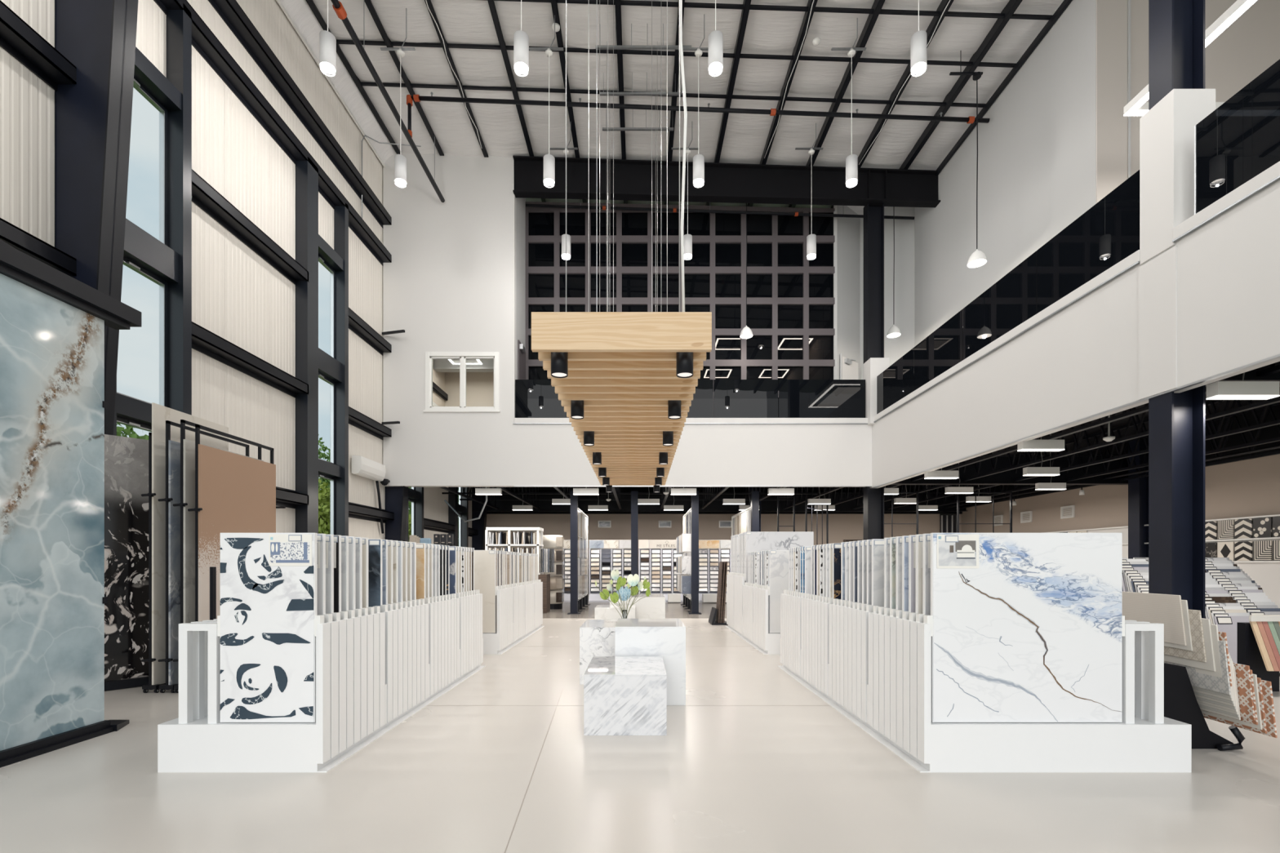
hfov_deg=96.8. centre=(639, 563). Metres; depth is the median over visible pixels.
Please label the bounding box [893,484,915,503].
linear light
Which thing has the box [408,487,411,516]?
tree
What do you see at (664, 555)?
sample
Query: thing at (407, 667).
display rack
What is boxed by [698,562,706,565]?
sample
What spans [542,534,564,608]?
display
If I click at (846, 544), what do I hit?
board
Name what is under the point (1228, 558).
board
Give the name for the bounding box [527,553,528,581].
board
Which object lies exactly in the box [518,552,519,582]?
board
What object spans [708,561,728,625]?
stack
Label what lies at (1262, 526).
tile
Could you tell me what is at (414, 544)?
board
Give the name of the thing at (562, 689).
trim
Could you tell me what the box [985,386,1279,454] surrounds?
ceiling
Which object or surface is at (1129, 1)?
trim
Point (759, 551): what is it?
board
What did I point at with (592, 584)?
sample
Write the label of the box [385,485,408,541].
steel column
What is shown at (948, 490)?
linear light
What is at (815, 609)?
display rack
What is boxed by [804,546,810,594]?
board
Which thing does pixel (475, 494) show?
diffuser
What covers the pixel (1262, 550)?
tile
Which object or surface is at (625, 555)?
sample
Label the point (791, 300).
window
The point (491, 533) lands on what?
sample
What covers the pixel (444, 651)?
display rack
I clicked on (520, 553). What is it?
board
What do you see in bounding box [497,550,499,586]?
board
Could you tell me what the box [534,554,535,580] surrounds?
board
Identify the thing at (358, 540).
board
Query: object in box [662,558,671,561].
sample
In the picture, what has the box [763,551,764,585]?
board
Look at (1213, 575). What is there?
board
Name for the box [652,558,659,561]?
sample
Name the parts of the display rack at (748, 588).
floor plate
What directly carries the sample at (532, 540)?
on the tower
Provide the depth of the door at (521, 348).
14.11 m
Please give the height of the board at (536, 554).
1.200 m
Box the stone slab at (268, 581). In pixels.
[220,533,317,722]
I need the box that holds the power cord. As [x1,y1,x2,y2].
[680,0,687,311]
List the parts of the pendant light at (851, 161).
lamp shade, cord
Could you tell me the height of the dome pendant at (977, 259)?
3.951 m
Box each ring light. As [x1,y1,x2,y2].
[448,359,482,364]
[1123,0,1257,115]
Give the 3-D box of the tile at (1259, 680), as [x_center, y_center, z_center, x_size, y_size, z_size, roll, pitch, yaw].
[4.028,0.917,3.911,0.047,0.358,0.500,0,0,2]
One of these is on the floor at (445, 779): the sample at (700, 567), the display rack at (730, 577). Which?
the display rack at (730, 577)
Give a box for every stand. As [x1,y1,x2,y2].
[0,240,141,768]
[104,675,148,691]
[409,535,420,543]
[433,533,453,546]
[1164,662,1244,751]
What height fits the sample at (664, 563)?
0.113 m
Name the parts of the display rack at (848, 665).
panel, floor plate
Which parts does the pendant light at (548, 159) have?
cord, lamp shade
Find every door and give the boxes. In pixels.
[517,339,525,379]
[840,353,859,379]
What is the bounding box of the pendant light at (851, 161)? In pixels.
[831,17,866,187]
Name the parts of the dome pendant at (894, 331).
lamp shade, cord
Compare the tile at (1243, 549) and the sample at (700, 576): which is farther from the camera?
the sample at (700, 576)
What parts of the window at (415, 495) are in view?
post, sash frame, post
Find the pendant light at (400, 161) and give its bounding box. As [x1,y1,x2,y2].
[380,8,415,187]
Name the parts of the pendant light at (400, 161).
lamp shade, cord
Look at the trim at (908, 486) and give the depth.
21.14 m
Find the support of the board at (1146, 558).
on the rack
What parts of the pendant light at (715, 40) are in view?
lamp shade, cord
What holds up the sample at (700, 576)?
attached to the rack at (704, 544)
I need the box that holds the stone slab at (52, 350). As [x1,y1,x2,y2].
[0,273,104,751]
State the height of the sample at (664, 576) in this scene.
0.113 m
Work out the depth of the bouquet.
6.60 m
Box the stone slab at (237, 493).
[198,444,275,621]
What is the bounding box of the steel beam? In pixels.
[512,155,940,207]
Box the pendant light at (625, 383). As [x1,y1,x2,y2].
[531,0,711,493]
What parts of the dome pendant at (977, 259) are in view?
lamp shade, cord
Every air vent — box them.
[598,520,611,527]
[658,520,671,527]
[719,520,731,527]
[994,515,1003,525]
[1020,511,1032,523]
[1060,505,1075,519]
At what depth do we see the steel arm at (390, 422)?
13.35 m
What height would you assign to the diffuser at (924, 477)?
0.012 m
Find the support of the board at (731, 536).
on the display rack at (730, 577)
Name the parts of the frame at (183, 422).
frame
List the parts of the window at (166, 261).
post, sash frame, sash frame, sash frame, post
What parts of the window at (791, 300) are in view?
pane, pane, pane, pane, pane, pane, pane, pane, pane, pane, pane, pane, pane, pane, pane, pane, pane, pane, pane, pane, pane, pane, head panel, pane, pane, pane, pane, pane, pane, pane, pane, pane, pane, pane, pane, pane, pane, pane, pane, pane, pane, pane, pane, pane, pane, pane, pane, pane, pane, pane, pane, pane, pane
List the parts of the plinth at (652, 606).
panel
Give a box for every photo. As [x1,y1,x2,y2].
[562,540,569,548]
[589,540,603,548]
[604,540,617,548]
[619,540,631,548]
[720,540,731,548]
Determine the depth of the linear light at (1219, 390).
5.74 m
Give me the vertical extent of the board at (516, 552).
1.200 m
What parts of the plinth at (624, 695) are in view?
panel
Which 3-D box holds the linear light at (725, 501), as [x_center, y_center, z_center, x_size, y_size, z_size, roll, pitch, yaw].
[2.690,-2.340,16.200,0.620,1.300,0.120,0,0,0]
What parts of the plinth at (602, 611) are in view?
panel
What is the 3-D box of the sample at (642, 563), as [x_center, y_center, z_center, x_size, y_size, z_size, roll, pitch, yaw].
[0.182,0.022,19.306,0.270,0.113,0.056,0,0,0]
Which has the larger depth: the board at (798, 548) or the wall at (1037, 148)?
the wall at (1037, 148)
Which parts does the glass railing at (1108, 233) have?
glass panel, glass panel, glass panel, glass panel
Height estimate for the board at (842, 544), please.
1.200 m
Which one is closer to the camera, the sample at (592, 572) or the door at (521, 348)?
the door at (521, 348)
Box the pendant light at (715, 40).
[707,0,723,76]
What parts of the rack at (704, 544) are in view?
panel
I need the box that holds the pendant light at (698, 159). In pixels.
[678,13,707,187]
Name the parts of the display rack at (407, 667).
floor plate, panel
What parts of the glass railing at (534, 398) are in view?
glass panel, glass panel, glass panel, glass panel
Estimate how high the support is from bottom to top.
1.280 m
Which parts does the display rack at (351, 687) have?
frame, frame, frame, panel, floor plate, panel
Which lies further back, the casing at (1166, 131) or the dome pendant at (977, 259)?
the dome pendant at (977, 259)
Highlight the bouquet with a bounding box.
[595,568,650,617]
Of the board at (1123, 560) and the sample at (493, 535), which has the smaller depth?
the board at (1123, 560)
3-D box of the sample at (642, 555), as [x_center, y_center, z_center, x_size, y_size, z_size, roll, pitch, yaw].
[0.182,-0.264,19.306,0.270,0.113,0.056,0,0,0]
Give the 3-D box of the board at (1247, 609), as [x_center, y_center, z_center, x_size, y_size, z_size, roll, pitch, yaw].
[7.498,0.870,6.763,0.440,0.663,0.178,0,0,0]
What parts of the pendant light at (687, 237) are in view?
lamp shade, cord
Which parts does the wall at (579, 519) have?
tile panel, tile panel, tile panel, tile panel, tile panel, leg, tile panel, tile panel, leg, core panel, tile panel, tile panel, tile panel, leg, tile panel, tile panel, leg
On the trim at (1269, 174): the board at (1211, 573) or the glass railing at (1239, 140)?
the glass railing at (1239, 140)
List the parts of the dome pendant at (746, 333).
lamp shade, cord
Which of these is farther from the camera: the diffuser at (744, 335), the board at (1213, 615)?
the diffuser at (744, 335)
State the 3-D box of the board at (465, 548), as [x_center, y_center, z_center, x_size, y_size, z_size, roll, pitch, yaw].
[-2.355,0.405,6.761,0.600,1.200,0.033,0,0,0]
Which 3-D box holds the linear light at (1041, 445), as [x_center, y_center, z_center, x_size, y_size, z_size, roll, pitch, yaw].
[6.000,-2.340,8.500,0.620,1.300,0.120,0,0,0]
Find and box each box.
[667,593,680,602]
[702,593,717,602]
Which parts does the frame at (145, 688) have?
frame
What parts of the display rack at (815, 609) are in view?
floor plate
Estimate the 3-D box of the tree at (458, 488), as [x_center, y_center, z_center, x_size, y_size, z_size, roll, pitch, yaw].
[-9.974,-1.863,32.533,4.886,6.961,5.276,0,0,-15]
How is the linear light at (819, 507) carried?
hanging from the ceiling at (1131, 431)
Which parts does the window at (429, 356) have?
sash, sash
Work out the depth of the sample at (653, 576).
19.30 m
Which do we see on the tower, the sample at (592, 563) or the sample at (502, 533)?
the sample at (502, 533)
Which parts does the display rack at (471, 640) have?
floor plate, panel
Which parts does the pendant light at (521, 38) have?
lamp shade, cord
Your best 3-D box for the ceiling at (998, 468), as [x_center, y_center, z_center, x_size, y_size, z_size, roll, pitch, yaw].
[2.950,-2.435,8.754,18.100,1.030,24.532,0,0,0]
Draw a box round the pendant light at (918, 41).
[910,0,927,76]
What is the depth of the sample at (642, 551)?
19.30 m
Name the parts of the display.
sample panel, sample panel, sample panel, sample panel, sample panel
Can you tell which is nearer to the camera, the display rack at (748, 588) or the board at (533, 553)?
the display rack at (748, 588)
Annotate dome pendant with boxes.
[739,203,752,338]
[886,206,901,337]
[949,50,986,267]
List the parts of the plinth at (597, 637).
panel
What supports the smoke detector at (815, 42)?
attached to the ceiling at (762, 39)
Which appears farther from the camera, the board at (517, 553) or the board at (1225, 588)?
the board at (517, 553)
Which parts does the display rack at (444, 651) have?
floor plate, panel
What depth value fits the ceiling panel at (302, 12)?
11.52 m
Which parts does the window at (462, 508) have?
post, post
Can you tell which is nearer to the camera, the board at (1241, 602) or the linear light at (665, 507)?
the board at (1241, 602)
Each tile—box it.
[1122,591,1186,645]
[1164,600,1192,651]
[1164,609,1206,662]
[1164,617,1215,671]
[1164,624,1222,678]
[1164,640,1231,695]
[1191,685,1231,698]
[1192,686,1233,701]
[1193,656,1234,703]
[1194,653,1235,706]
[1195,655,1236,709]
[1195,658,1237,711]
[1197,661,1238,715]
[1198,664,1239,717]
[1200,666,1240,719]
[1200,669,1257,724]
[1200,674,1262,729]
[1202,677,1266,733]
[1203,680,1277,737]
[1205,520,1217,540]
[1205,542,1217,557]
[1217,520,1234,539]
[1217,542,1234,560]
[1217,631,1231,686]
[1232,662,1255,720]
[1235,518,1252,538]
[1235,541,1252,560]
[1253,516,1271,537]
[1253,540,1271,560]
[1272,516,1279,537]
[1272,540,1279,560]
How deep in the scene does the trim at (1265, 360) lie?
7.39 m
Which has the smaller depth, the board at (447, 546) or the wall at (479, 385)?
the board at (447, 546)
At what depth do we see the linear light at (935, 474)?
11.24 m
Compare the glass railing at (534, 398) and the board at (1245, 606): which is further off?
the glass railing at (534, 398)
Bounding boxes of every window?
[113,2,191,435]
[295,156,348,536]
[404,487,423,542]
[423,351,500,412]
[448,487,468,547]
[525,201,835,417]
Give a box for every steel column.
[54,0,137,435]
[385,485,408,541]
[471,487,486,550]
[748,487,760,531]
[863,203,884,540]
[1128,439,1148,559]
[1148,0,1205,618]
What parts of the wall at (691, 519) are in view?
tile panel, leg, leg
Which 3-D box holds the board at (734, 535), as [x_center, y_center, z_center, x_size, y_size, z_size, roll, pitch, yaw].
[2.485,0.220,11.298,1.200,1.570,0.033,0,0,0]
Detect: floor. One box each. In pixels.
[0,618,1279,852]
[542,599,726,618]
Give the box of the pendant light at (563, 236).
[550,121,577,259]
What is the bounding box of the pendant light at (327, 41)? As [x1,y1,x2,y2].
[319,0,336,76]
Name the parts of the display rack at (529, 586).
floor plate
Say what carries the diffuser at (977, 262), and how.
attached to the dome pendant at (977, 259)
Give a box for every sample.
[489,532,493,544]
[492,533,494,544]
[495,532,498,544]
[497,533,500,544]
[501,532,504,544]
[503,533,506,544]
[511,531,514,544]
[513,532,516,544]
[517,531,520,544]
[520,532,522,544]
[523,531,525,544]
[525,532,528,544]
[527,533,529,544]
[529,531,533,544]
[531,532,533,544]
[533,533,535,544]
[534,531,537,544]
[540,549,542,572]
[542,549,544,572]
[544,549,546,572]
[546,549,548,572]
[548,549,550,572]
[550,549,551,572]
[551,549,554,572]
[591,550,599,553]
[591,554,599,557]
[591,558,599,561]
[591,562,599,565]
[591,566,599,569]
[591,571,599,574]
[591,575,599,578]
[591,579,599,582]
[591,583,599,586]
[591,587,599,591]
[602,562,609,565]
[602,566,609,569]
[602,571,609,574]
[602,575,609,578]
[602,579,609,582]
[613,550,621,553]
[613,554,621,557]
[613,558,621,561]
[613,562,621,565]
[613,566,621,569]
[624,550,631,553]
[624,554,631,557]
[624,558,631,561]
[624,562,631,565]
[624,566,631,569]
[624,571,631,574]
[638,539,648,548]
[640,550,648,553]
[640,554,648,557]
[640,558,648,561]
[640,562,648,565]
[640,566,648,569]
[640,571,648,574]
[640,575,648,578]
[652,550,659,553]
[652,554,659,557]
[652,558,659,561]
[652,562,659,565]
[652,566,659,569]
[652,571,659,574]
[652,575,659,578]
[652,579,659,582]
[652,583,659,586]
[652,587,659,591]
[662,550,671,553]
[662,554,671,557]
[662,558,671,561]
[662,562,671,565]
[662,566,671,569]
[662,571,671,574]
[662,575,671,578]
[662,579,671,582]
[662,583,671,586]
[662,587,671,591]
[674,554,681,557]
[680,535,688,552]
[681,575,689,593]
[682,533,691,551]
[682,555,691,573]
[682,576,691,594]
[698,540,719,548]
[698,550,706,553]
[698,554,706,557]
[698,558,706,561]
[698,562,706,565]
[698,566,706,569]
[698,571,706,574]
[698,575,706,578]
[698,579,706,582]
[698,583,706,586]
[698,587,706,591]
[710,550,718,553]
[710,554,718,557]
[710,558,718,561]
[710,562,718,565]
[710,566,718,569]
[710,571,718,574]
[710,575,718,578]
[710,579,718,582]
[710,583,717,586]
[710,587,717,591]
[720,550,728,553]
[720,554,728,557]
[720,558,728,561]
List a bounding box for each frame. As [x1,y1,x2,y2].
[141,432,165,693]
[157,420,248,693]
[173,419,261,693]
[187,424,285,622]
[777,496,795,531]
[805,497,828,545]
[884,492,918,537]
[956,492,1012,533]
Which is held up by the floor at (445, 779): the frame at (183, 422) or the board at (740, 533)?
the frame at (183, 422)
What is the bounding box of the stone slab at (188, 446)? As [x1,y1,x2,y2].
[183,439,263,622]
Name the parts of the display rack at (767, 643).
floor plate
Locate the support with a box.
[209,566,216,620]
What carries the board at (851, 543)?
on the display rack at (848, 665)
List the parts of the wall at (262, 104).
panel, panel, panel, panel, panel, panel, panel, panel, panel, panel, panel, panel, panel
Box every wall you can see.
[0,0,478,547]
[382,151,871,487]
[432,359,493,406]
[485,514,961,599]
[515,197,525,379]
[567,491,590,613]
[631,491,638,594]
[680,491,701,613]
[731,491,759,536]
[833,204,860,379]
[860,206,915,379]
[863,357,889,425]
[869,179,1279,488]
[915,0,1096,346]
[961,453,1279,533]
[1042,514,1279,608]
[1096,0,1279,203]
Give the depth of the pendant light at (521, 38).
7.63 m
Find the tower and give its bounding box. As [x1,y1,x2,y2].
[484,527,550,613]
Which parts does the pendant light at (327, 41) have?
lamp shade, cord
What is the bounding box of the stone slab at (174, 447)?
[168,440,180,684]
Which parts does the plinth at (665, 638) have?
panel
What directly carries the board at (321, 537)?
on the display rack at (351, 687)
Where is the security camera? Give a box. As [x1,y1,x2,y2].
[380,479,390,485]
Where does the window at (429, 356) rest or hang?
in the wall at (449, 282)
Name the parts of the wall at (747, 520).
tile panel, tile panel, tile panel, tile panel, core panel, tile panel, tile panel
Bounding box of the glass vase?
[621,609,627,618]
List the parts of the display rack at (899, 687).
panel, floor plate, panel, frame, frame, frame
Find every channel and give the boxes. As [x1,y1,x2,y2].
[595,23,691,49]
[600,71,681,95]
[602,109,673,130]
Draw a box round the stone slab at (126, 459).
[104,434,148,681]
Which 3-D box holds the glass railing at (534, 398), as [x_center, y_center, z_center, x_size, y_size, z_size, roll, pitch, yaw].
[1.220,-3.922,13.646,8.400,0.985,0.012,0,0,0]
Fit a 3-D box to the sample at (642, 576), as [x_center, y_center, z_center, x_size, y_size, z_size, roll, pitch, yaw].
[0.182,0.451,19.306,0.270,0.113,0.056,0,0,0]
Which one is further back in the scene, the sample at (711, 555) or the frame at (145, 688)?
the sample at (711, 555)
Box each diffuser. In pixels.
[475,493,501,494]
[573,493,598,494]
[671,493,696,494]
[740,333,752,337]
[768,493,794,494]
[887,333,900,337]
[924,477,958,479]
[945,493,972,493]
[968,258,986,266]
[1017,448,1064,451]
[1022,474,1059,475]
[1035,488,1066,489]
[1206,395,1279,399]
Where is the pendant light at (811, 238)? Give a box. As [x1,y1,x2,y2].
[795,123,822,259]
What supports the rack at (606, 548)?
on the floor at (673, 610)
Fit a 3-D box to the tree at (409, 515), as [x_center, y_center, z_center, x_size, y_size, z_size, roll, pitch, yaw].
[-9.422,-0.285,23.175,2.739,3.815,2.853,0,0,20]
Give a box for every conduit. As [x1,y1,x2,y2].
[361,134,421,218]
[444,487,487,522]
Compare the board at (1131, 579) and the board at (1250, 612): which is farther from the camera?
the board at (1131, 579)
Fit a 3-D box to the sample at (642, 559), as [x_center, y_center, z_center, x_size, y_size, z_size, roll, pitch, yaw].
[0.182,-0.121,19.306,0.270,0.113,0.056,0,0,0]
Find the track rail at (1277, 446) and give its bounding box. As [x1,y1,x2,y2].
[945,444,1279,508]
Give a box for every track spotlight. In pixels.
[1012,496,1016,505]
[1079,484,1084,495]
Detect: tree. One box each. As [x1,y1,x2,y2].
[116,422,148,439]
[318,434,329,511]
[318,478,329,534]
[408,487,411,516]
[408,514,411,542]
[457,488,458,546]
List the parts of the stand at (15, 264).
rail, head rail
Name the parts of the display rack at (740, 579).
floor plate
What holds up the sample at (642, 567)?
attached to the rack at (643, 544)
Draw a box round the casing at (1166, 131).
[1139,88,1215,264]
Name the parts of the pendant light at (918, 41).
lamp shade, cord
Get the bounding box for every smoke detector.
[551,22,559,31]
[812,36,820,45]
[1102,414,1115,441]
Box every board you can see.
[317,533,325,615]
[325,534,333,613]
[333,535,341,613]
[341,535,348,611]
[348,536,355,610]
[355,537,362,608]
[362,537,368,608]
[368,538,382,607]
[382,539,387,604]
[387,540,392,604]
[392,540,398,603]
[398,541,402,602]
[402,541,407,601]
[407,542,412,600]
[412,542,416,599]
[416,543,425,599]
[425,543,429,598]
[429,543,433,597]
[433,544,436,596]
[436,544,439,595]
[440,545,443,595]
[443,545,446,595]
[446,545,449,594]
[449,546,456,594]
[456,546,459,592]
[459,546,462,592]
[462,546,464,591]
[464,546,466,591]
[466,547,469,591]
[469,547,471,591]
[471,547,474,590]
[474,550,496,633]
[496,550,497,632]
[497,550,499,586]
[499,551,501,586]
[501,551,502,585]
[502,551,503,585]
[503,551,505,585]
[505,551,506,584]
[506,551,510,584]
[510,551,511,583]
[511,551,512,583]
[512,551,514,583]
[514,551,515,583]
[515,551,516,582]
[516,552,518,582]
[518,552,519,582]
[519,552,522,582]
[522,552,523,582]
[523,552,524,582]
[524,552,525,582]
[525,553,526,582]
[526,553,527,581]
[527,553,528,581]
[528,553,529,581]
[529,553,532,581]
[532,553,533,580]
[533,553,533,580]
[533,553,534,580]
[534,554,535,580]
[535,554,536,580]
[536,554,537,579]
[537,554,537,579]
[731,536,732,572]
[732,535,733,572]
[733,535,733,572]
[733,535,734,573]
[734,534,735,573]
[735,534,737,573]
[737,534,738,573]
[738,533,739,573]
[739,533,740,573]
[740,533,742,573]
[742,533,742,573]
[742,533,743,573]
[743,532,744,573]
[744,532,745,582]
[745,531,813,582]
[747,552,749,582]
[749,552,750,582]
[750,551,751,583]
[751,551,752,583]
[752,551,753,583]
[753,551,755,583]
[755,551,755,583]
[755,551,759,584]
[759,551,760,584]
[760,551,761,585]
[761,551,763,585]
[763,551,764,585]
[764,551,766,586]
[766,550,767,586]
[767,550,768,632]
[768,550,788,633]
[788,547,791,590]
[791,547,792,591]
[792,547,795,591]
[795,546,797,591]
[797,546,799,591]
[800,546,802,592]
[802,546,804,592]
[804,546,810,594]
[810,545,813,594]
[813,545,816,595]
[816,545,819,595]
[819,544,822,595]
[822,544,826,596]
[826,543,829,597]
[829,543,832,598]
[832,543,840,599]
[840,542,844,599]
[844,542,848,600]
[848,541,853,601]
[853,541,857,602]
[857,540,862,603]
[862,540,866,604]
[866,539,871,604]
[871,538,884,607]
[884,537,889,608]
[889,537,895,608]
[895,536,902,610]
[902,535,908,611]
[908,535,915,612]
[915,534,922,613]
[922,533,930,615]
[930,533,1122,722]
[939,514,956,533]
[1122,559,1146,561]
[1122,561,1148,564]
[1122,564,1148,591]
[1122,567,1148,591]
[1122,569,1148,591]
[1124,572,1148,591]
[1127,575,1148,591]
[1128,577,1148,591]
[1130,581,1148,592]
[1133,557,1148,559]
[1134,584,1148,592]
[1137,586,1148,592]
[1137,590,1148,593]
[1205,557,1229,559]
[1205,558,1226,560]
[1205,560,1231,563]
[1205,563,1233,566]
[1205,566,1236,568]
[1205,568,1240,573]
[1205,575,1212,578]
[1205,578,1215,581]
[1205,581,1217,584]
[1205,584,1222,587]
[1205,587,1225,591]
[1205,591,1226,593]
[1205,593,1230,596]
[1205,596,1233,599]
[1205,600,1236,603]
[1205,603,1240,618]
[1205,606,1244,624]
[1207,572,1243,574]
[1208,609,1246,624]
[1209,574,1245,578]
[1211,613,1249,624]
[1213,577,1249,580]
[1213,616,1249,663]
[1215,580,1252,584]
[1218,583,1255,586]
[1222,586,1257,591]
[1226,589,1262,593]
[1228,592,1266,595]
[1230,595,1268,599]
[1233,599,1271,603]
[1236,615,1279,691]
[1237,601,1275,604]
[1240,604,1278,608]
[1244,608,1279,613]
[1247,611,1279,614]
[1249,614,1279,673]
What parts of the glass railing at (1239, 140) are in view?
glass panel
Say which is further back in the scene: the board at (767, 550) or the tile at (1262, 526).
the tile at (1262, 526)
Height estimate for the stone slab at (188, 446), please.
2.500 m
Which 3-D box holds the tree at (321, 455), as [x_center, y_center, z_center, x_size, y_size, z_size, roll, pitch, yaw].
[-13.529,-1.910,22.439,4.122,7.054,4.361,0,0,16]
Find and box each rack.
[157,605,391,772]
[380,598,433,729]
[424,593,462,701]
[456,589,485,681]
[482,584,515,654]
[510,582,526,644]
[521,581,536,637]
[531,579,543,631]
[542,539,570,602]
[588,539,631,602]
[638,539,683,602]
[698,539,731,602]
[725,572,736,631]
[732,573,746,637]
[741,582,755,644]
[751,584,780,654]
[777,589,804,680]
[797,593,832,701]
[824,598,873,729]
[862,605,1191,772]
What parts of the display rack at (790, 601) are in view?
floor plate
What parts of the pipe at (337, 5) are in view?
hanger rod, hanger rod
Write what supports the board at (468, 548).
on the display rack at (471, 640)
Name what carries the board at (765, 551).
on the display rack at (767, 643)
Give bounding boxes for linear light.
[475,487,502,494]
[512,496,533,510]
[551,488,570,504]
[573,488,599,494]
[587,487,608,510]
[638,487,659,504]
[663,496,683,510]
[671,487,696,494]
[722,489,745,504]
[738,487,751,510]
[768,488,794,494]
[807,487,831,504]
[813,496,835,510]
[884,485,898,494]
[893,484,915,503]
[918,484,937,510]
[924,468,958,479]
[945,462,973,493]
[965,484,991,502]
[1017,436,1064,451]
[1022,451,1059,475]
[1035,451,1066,489]
[1206,372,1279,399]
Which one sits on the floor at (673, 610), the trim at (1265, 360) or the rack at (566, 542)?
the rack at (566, 542)
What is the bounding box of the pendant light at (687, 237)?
[671,139,699,259]
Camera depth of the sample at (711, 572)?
19.29 m
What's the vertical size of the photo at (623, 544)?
0.270 m
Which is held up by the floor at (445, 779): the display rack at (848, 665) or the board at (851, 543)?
the display rack at (848, 665)
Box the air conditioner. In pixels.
[351,455,386,533]
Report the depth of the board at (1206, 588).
7.04 m
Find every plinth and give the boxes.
[579,619,617,684]
[583,656,666,735]
[595,604,635,619]
[609,594,665,618]
[614,618,685,705]
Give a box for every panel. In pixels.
[280,0,395,163]
[312,0,438,154]
[370,0,483,155]
[431,0,542,201]
[493,0,582,202]
[557,2,623,203]
[621,0,678,204]
[668,0,743,205]
[710,0,808,206]
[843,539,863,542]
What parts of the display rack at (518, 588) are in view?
floor plate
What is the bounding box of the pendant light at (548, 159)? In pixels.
[528,14,563,187]
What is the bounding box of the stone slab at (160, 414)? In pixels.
[151,402,228,684]
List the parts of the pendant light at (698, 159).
cord, lamp shade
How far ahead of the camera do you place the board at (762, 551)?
8.73 m
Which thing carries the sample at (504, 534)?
on the tower
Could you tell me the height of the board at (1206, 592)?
0.663 m
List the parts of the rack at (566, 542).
panel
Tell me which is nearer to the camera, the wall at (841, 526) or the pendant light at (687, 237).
the pendant light at (687, 237)
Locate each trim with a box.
[276,0,385,167]
[426,705,830,706]
[486,484,962,514]
[504,688,563,852]
[512,422,867,424]
[514,354,1279,488]
[514,417,867,422]
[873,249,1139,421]
[934,0,1071,175]
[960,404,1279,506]
[1128,0,1130,177]
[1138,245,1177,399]
[1173,160,1279,239]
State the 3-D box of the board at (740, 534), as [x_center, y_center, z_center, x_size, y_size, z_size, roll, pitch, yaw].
[2.485,0.220,10.672,1.200,1.570,0.033,0,0,0]
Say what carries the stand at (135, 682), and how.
on the floor at (445, 779)
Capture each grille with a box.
[599,521,609,524]
[659,521,670,524]
[720,521,730,524]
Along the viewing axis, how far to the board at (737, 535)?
10.99 m
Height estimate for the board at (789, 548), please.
1.200 m
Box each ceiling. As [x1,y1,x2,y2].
[280,0,1062,214]
[433,359,493,372]
[439,361,1279,511]
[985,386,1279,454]
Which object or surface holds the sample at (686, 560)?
hanging from the wall at (691, 519)
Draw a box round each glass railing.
[515,379,865,417]
[876,169,1139,413]
[1194,58,1279,214]
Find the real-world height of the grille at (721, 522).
0.180 m
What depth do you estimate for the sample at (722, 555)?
19.31 m
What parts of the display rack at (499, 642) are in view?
floor plate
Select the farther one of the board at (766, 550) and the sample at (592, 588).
the sample at (592, 588)
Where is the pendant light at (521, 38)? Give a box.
[513,0,528,76]
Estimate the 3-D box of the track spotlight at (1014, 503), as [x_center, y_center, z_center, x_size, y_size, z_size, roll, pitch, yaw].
[11.200,-1.890,17.000,0.120,0.300,0.117,0,0,0]
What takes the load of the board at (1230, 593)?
on the rack
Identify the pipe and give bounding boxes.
[330,0,444,202]
[406,92,989,137]
[525,199,914,219]
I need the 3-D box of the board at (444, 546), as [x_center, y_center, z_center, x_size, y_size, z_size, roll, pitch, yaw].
[-2.355,0.405,6.037,0.600,1.200,0.033,0,0,0]
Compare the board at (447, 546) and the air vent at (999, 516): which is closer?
the board at (447, 546)
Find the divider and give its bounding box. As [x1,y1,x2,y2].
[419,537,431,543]
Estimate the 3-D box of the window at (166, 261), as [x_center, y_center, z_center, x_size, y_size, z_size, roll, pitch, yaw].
[-6.065,-2.990,6.840,0.270,8.600,1.380,0,0,0]
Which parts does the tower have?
shelf frame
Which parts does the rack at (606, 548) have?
panel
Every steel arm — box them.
[381,421,399,424]
[382,329,404,334]
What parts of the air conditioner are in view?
casing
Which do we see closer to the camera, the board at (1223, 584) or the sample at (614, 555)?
the board at (1223, 584)
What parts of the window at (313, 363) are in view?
post, sash frame, sash frame, sash frame, post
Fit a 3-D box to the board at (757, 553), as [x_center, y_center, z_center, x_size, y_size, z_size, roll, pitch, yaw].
[2.485,0.405,9.164,1.200,1.200,0.033,0,0,0]
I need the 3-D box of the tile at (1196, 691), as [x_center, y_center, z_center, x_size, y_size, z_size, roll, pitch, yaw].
[3.949,0.737,4.035,0.047,0.358,0.500,0,0,4]
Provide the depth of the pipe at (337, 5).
10.17 m
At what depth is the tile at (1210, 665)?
3.91 m

